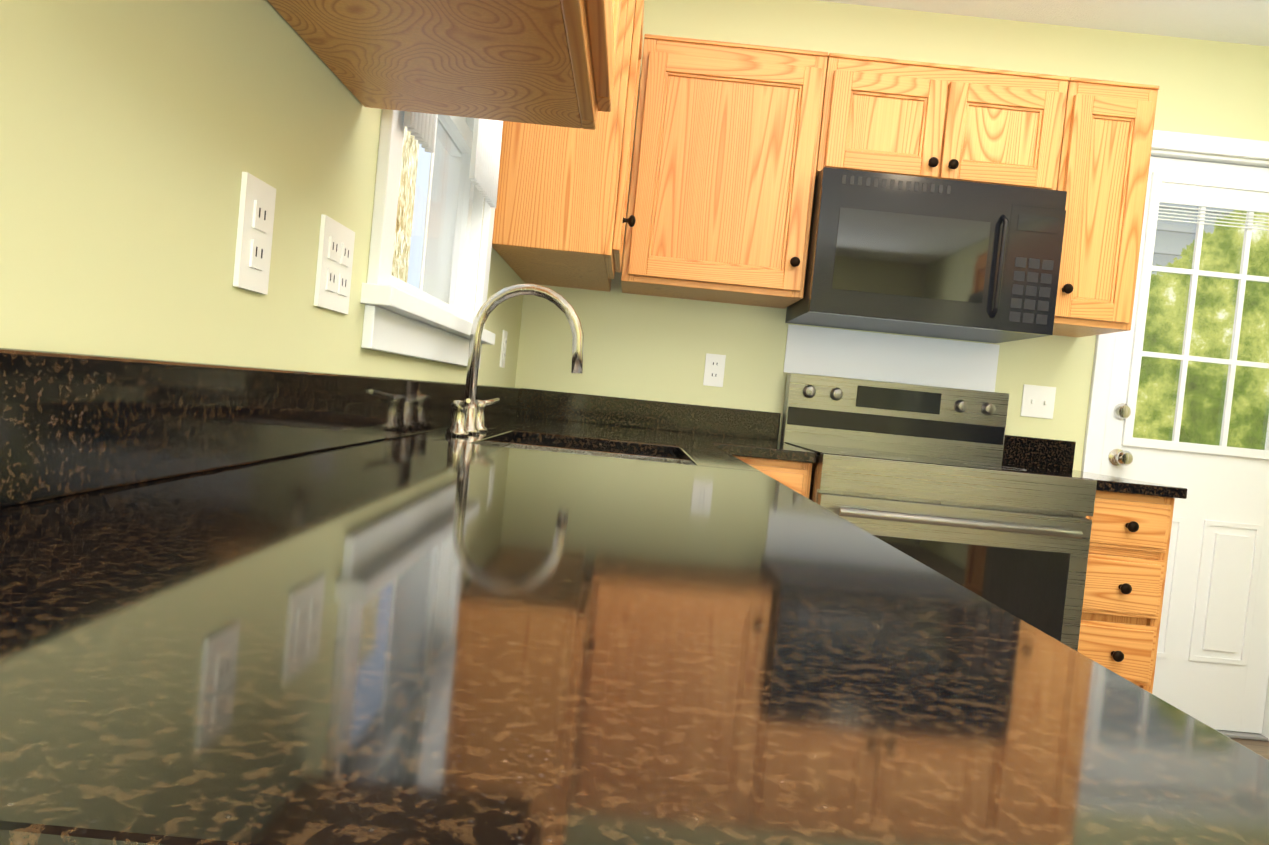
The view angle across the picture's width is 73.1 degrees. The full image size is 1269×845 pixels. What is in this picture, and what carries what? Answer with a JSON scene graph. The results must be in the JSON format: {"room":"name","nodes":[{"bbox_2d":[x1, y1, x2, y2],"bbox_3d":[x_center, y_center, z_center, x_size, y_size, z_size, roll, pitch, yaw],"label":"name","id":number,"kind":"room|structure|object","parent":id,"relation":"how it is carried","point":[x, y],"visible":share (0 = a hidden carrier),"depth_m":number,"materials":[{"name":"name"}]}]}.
{"room":"kitchen","nodes":[
{"label":"kitchen","id":0,"kind":"room"},
{"bbox_2d":[0,0,524,386],"bbox_3d":[-0.454,-0.266,0.261,0.140,2.469,5.837,6,2,-1],"label":"wall","id":1,"kind":"structure","parent":0,"point":[138,138],"depth_m":0.74,"materials":[{"name":"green paint"}]},
{"bbox_2d":[233,172,275,294],"bbox_3d":[-0.392,-0.194,0.889,0.008,0.114,0.070,6,2,-1],"label":"electrical outlet","id":2,"kind":"object","parent":1,"relation":"attached to","point":[254,234],"visible":1,"depth_m":0.88,"materials":[{"name":"white plastic"}]},
{"bbox_2d":[314,214,354,314],"bbox_3d":[-0.393,-0.205,1.131,0.008,0.114,0.116,6,2,-1],"label":"electrical outlet","id":3,"kind":"object","parent":1,"relation":"attached to","point":[334,265],"visible":1,"depth_m":1.11,"materials":[{"name":"white plastic"}]},
{"bbox_2d":[360,109,495,368],"bbox_3d":[-0.409,-0.648,1.730,0.185,1.040,0.975,6,2,-1],"label":"window","id":4,"kind":"structure","parent":1,"relation":"in","point":[433,316],"depth_m":1.80,"materials":[{"name":"white paint"}]},
{"bbox_2d":[403,111,502,207],"bbox_3d":[-0.300,-0.873,1.724,0.034,0.820,1.005,6,2,-1],"label":"curtain valance","id":5,"kind":"object","parent":4,"relation":"attached to","point":[485,157],"visible":0.31,"depth_m":1.86,"materials":[{"name":"white fabric"}]},
{"bbox_2d":[267,0,621,129],"bbox_3d":[-0.146,-0.787,0.673,0.377,0.774,1.007,6,2,-1],"label":"upper cabinet","id":6,"kind":"object","parent":1,"relation":"attached to","point":[547,62],"visible":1,"depth_m":0.96,"materials":[{"name":"brown wood"}]},
{"bbox_2d":[499,330,507,367],"bbox_3d":[-0.406,-0.228,2.671,0.008,0.114,0.070,6,2,-1],"label":"electrical outlet","id":7,"kind":"object","parent":1,"relation":"attached to","point":[503,348],"visible":0.98,"depth_m":2.65,"materials":[{"name":"white plastic"}]},
{"bbox_2d":[492,0,643,291],"bbox_3d":[-0.160,-0.847,2.626,0.377,0.774,0.795,6,2,-1],"label":"upper cabinet","id":8,"kind":"object","parent":1,"relation":"attached to","point":[560,220],"visible":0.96,"depth_m":2.24,"materials":[{"name":"brown wood"}]},
{"bbox_2d":[515,0,1268,470],"bbox_3d":[1.077,-0.203,3.124,2.977,2.469,0.140,6,2,-1],"label":"wall","id":9,"kind":"structure","parent":0,"point":[651,348],"depth_m":3.04,"materials":[{"name":"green paint"}]},
{"bbox_2d":[703,353,725,386],"bbox_3d":[0.284,-0.186,3.044,0.070,0.114,0.008,6,2,-1],"label":"electrical outlet","id":10,"kind":"object","parent":9,"relation":"attached to","point":[714,370],"visible":1,"depth_m":3.04,"materials":[{"name":"white plastic"}]},
{"bbox_2d":[621,34,827,308],"bbox_3d":[0.283,-0.811,2.839,0.581,0.774,0.377,6,2,-1],"label":"upper cabinet","id":11,"kind":"object","parent":9,"relation":"attached to","point":[724,166],"visible":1,"depth_m":2.69,"materials":[{"name":"brown wood"}]},
{"bbox_2d":[783,324,999,391],"bbox_3d":[0.914,-0.228,3.046,0.755,0.170,0.008,6,2,-1],"label":"panel","id":12,"kind":"object","parent":9,"relation":"attached to","point":[821,351],"visible":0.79,"depth_m":3.04,"materials":[{"name":"white paint"}]},
{"bbox_2d":[815,53,1069,189],"bbox_3d":[0.974,-0.947,2.840,0.763,0.371,0.377,6,2,-1],"label":"upper cabinet","id":13,"kind":"object","parent":9,"relation":"attached to","point":[941,121],"visible":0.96,"depth_m":2.69,"materials":[{"name":"brown wood"}]},
{"bbox_2d":[785,167,1066,342],"bbox_3d":[0.935,-0.533,2.818,0.756,0.445,0.446,6,2,-1],"label":"microwave","id":14,"kind":"object","parent":13,"relation":"attached to","point":[933,257],"visible":1,"depth_m":2.63,"materials":[{"name":"black metal"}]},
{"bbox_2d":[1020,384,1055,418],"bbox_3d":[1.441,-0.074,3.052,0.116,0.114,0.016,6,2,-1],"label":"double light switch","id":15,"kind":"object","parent":9,"relation":"attached to","point":[1038,401],"visible":1,"depth_m":3.05,"materials":[{"name":"white plastic"}]},
{"bbox_2d":[1053,77,1159,336],"bbox_3d":[1.478,-0.696,2.851,0.283,0.774,0.377,6,2,-1],"label":"upper cabinet","id":16,"kind":"object","parent":9,"relation":"attached to","point":[1105,153],"visible":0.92,"depth_m":2.71,"materials":[{"name":"brown wood"}]},
{"bbox_2d":[1081,130,1268,740],"bbox_3d":[2.037,0.058,3.130,0.852,2.134,0.158,6,2,-1],"label":"door frame","id":17,"kind":"structure","parent":9,"relation":"attached to","point":[1202,145],"depth_m":3.04,"materials":[{"name":"white paint"}]},
{"bbox_2d":[1101,156,1268,733],"bbox_3d":[2.041,0.090,3.088,0.708,2.040,0.112,6,2,-1],"label":"back door","id":18,"kind":"structure","parent":9,"relation":"in","point":[1212,665],"depth_m":3.10,"materials":[{"name":"white paint"}]},
{"bbox_2d":[815,0,1268,46],"bbox_3d":[1.221,-1.394,0.239,3.257,0.100,5.837,6,2,-1],"label":"ceiling","id":19,"kind":"structure","parent":0,"point":[1240,21],"depth_m":2.92,"materials":[{"name":"white paint"}]},
{"bbox_2d":[1231,738,1268,759],"bbox_3d":[0.974,1.162,0.315,3.257,0.100,5.837,6,2,-1],"label":"floor","id":20,"kind":"structure","parent":0,"point":[1260,747],"depth_m":3.05,"materials":[{"name":"wood"}]},
{"bbox_2d":[514,443,673,458],"bbox_3d":[-0.140,0.517,1.773,0.662,0.882,0.826,6,2,-1],"label":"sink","id":21,"kind":"object","parent":20,"relation":"on","point":[597,451],"depth_m":2.15,"materials":[{"name":"black"}]},
{"bbox_2d":[0,348,1268,844],"bbox_3d":[0.052,0.029,1.620,0.946,0.130,2.863,6,2,-1],"label":"countertop","id":22,"kind":"structure","parent":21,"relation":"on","point":[252,606],"depth_m":0.35,"materials":[{"name":"stone"}]},
{"bbox_2d":[445,284,583,435],"bbox_3d":[-0.230,-0.127,1.754,0.250,0.316,0.362,6,2,-1],"label":"gooseneck faucet","id":23,"kind":"object","parent":22,"relation":"on","point":[467,417],"visible":1,"depth_m":1.74,"materials":[{"name":"silver metal"}]},
{"bbox_2d":[502,443,681,463],"bbox_3d":[-0.102,0.174,1.765,0.407,0.193,0.572,6,2,-1],"label":"sink basin","id":24,"kind":"object","parent":22,"relation":"in","point":[593,453],"visible":0.04,"depth_m":2.04,"materials":[{"name":"silver metal"}]},
{"bbox_2d":[734,456,812,498],"bbox_3d":[0.319,0.532,2.738,0.296,0.882,0.662,6,2,-1],"label":"base cabinet","id":25,"kind":"object","parent":20,"relation":"on","point":[794,476],"visible":0.1,"depth_m":2.44,"materials":[{"name":"brown wood"}]},
{"bbox_2d":[780,373,1096,650],"bbox_3d":[0.865,0.449,2.682,0.762,1.157,0.721,6,2,-1],"label":"range","id":26,"kind":"object","parent":20,"relation":"on","point":[924,475],"visible":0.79,"depth_m":2.37,"materials":[{"name":"silver metal"}]},
{"bbox_2d":[1077,490,1174,693],"bbox_3d":[1.372,0.634,2.749,0.276,0.882,0.662,6,2,-1],"label":"base cabinet","id":27,"kind":"object","parent":20,"relation":"on","point":[1125,583],"visible":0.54,"depth_m":2.45,"materials":[{"name":"brown wood"}]},
{"bbox_2d":[1002,435,1186,498],"bbox_3d":[1.424,0.129,2.741,0.284,0.130,0.646,6,2,-1],"label":"countertop","id":28,"kind":"structure","parent":27,"relation":"on","point":[1053,455],"depth_m":3.04,"materials":[{"name":"stone"}]},
{"label":"outside","id":29,"kind":"structure","parent":0,"visible":0},
{"bbox_2d":[392,127,418,282],"bbox_3d":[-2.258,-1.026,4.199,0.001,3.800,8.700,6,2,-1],"label":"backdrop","id":30,"kind":"structure","parent":29,"point":[406,202],"depth_m":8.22,"materials":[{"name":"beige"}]},
{"bbox_2d":[1133,203,1268,449],"bbox_3d":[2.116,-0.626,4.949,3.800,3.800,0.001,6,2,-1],"label":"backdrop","id":31,"kind":"structure","parent":29,"point":[1210,367],"depth_m":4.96,"materials":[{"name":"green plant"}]}
]}

